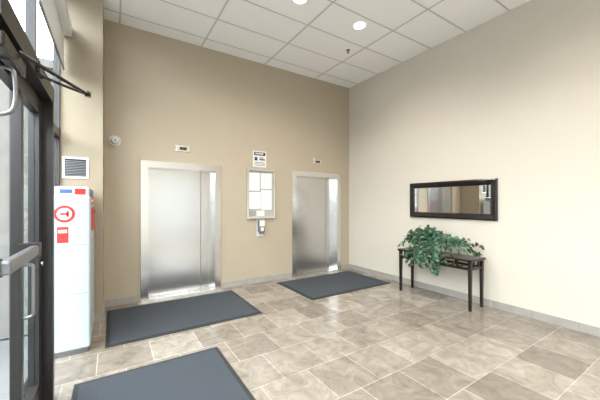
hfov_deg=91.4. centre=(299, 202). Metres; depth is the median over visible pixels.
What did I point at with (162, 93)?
wall
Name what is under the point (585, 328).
baseboard
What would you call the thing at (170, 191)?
elevator door
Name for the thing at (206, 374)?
floor mat
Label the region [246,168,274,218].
notice board
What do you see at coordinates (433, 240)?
ivy
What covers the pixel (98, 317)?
baseboard
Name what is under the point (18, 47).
door
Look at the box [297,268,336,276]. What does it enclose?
sill
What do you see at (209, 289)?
sill
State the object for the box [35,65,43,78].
shoe
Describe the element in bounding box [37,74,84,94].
door closer arm
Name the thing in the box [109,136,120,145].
fire alarm
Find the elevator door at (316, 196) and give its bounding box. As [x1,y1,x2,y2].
[292,171,340,276]
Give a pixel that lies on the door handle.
(12, 109)
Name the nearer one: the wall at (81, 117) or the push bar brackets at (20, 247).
the push bar brackets at (20, 247)
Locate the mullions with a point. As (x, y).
(55, 56)
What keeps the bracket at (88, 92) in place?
attached to the door at (18, 47)
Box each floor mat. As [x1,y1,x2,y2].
[71,347,255,399]
[105,290,261,347]
[277,271,389,299]
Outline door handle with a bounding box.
[0,65,17,115]
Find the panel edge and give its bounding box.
[200,171,200,288]
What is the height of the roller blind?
0.580 m
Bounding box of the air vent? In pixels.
[62,156,88,178]
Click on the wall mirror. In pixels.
(475, 199)
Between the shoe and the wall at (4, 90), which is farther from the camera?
the wall at (4, 90)
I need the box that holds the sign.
[253,151,265,167]
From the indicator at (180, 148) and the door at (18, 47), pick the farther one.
the indicator at (180, 148)
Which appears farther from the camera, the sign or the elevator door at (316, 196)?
the elevator door at (316, 196)
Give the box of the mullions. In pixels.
[24,44,59,398]
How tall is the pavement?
0.100 m
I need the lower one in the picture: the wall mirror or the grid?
the wall mirror
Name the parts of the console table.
leg, leg, leg, leg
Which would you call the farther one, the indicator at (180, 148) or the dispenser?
the dispenser
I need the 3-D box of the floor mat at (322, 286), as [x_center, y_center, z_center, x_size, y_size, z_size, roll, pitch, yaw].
[0.654,1.543,5.672,1.850,0.014,1.200,0,0,-33]
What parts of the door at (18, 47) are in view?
pull rail, frame, frame, pull handle, closer arm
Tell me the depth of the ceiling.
4.57 m
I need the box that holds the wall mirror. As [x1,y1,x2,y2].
[410,178,497,220]
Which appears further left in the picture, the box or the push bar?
the push bar
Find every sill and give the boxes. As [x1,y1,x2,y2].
[148,287,214,300]
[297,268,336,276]
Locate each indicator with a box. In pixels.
[176,145,189,152]
[313,159,321,164]
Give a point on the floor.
(382, 342)
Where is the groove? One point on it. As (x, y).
(211, 287)
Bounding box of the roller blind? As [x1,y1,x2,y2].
[38,0,71,69]
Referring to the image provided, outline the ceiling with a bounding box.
[103,0,529,87]
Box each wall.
[0,57,52,338]
[56,0,103,313]
[104,19,348,300]
[349,0,599,327]
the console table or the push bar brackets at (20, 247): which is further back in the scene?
the console table
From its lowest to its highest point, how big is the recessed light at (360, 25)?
0.012 m
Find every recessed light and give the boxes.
[293,0,306,3]
[353,22,365,29]
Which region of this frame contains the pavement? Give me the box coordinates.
[0,335,27,399]
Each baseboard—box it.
[94,300,104,322]
[105,264,348,306]
[349,264,599,336]
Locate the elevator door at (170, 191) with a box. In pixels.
[141,160,220,301]
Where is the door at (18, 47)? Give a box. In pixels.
[0,0,87,399]
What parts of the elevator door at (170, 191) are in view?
fast panel, slow panel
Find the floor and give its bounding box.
[54,268,599,399]
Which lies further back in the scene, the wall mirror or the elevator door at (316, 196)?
the elevator door at (316, 196)
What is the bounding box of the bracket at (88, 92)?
[85,91,90,97]
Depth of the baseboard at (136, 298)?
5.47 m
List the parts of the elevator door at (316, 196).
fast panel, slow panel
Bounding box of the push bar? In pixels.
[0,245,38,275]
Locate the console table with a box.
[397,247,485,311]
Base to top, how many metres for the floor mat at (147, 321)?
0.014 m
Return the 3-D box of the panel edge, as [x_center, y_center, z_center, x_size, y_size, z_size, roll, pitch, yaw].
[-1.775,0.484,5.235,0.010,2.108,0.004,0,0,-33]
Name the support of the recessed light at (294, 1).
in the ceiling
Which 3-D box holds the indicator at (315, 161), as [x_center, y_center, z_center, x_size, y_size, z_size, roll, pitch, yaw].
[0.392,-0.910,6.479,0.230,0.110,0.020,0,0,-33]
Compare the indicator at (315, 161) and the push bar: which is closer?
the push bar
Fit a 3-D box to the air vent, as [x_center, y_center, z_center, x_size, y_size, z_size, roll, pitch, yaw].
[-2.833,-0.445,3.700,0.270,0.270,0.012,0,0,-33]
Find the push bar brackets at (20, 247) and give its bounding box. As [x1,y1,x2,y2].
[0,242,40,277]
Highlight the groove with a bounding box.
[150,287,213,298]
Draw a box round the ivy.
[397,224,484,275]
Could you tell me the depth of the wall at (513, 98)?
4.21 m
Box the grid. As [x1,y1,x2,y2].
[103,0,509,83]
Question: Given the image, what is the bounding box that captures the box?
[54,186,96,358]
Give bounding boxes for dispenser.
[257,219,264,235]
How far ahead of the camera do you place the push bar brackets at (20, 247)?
1.71 m

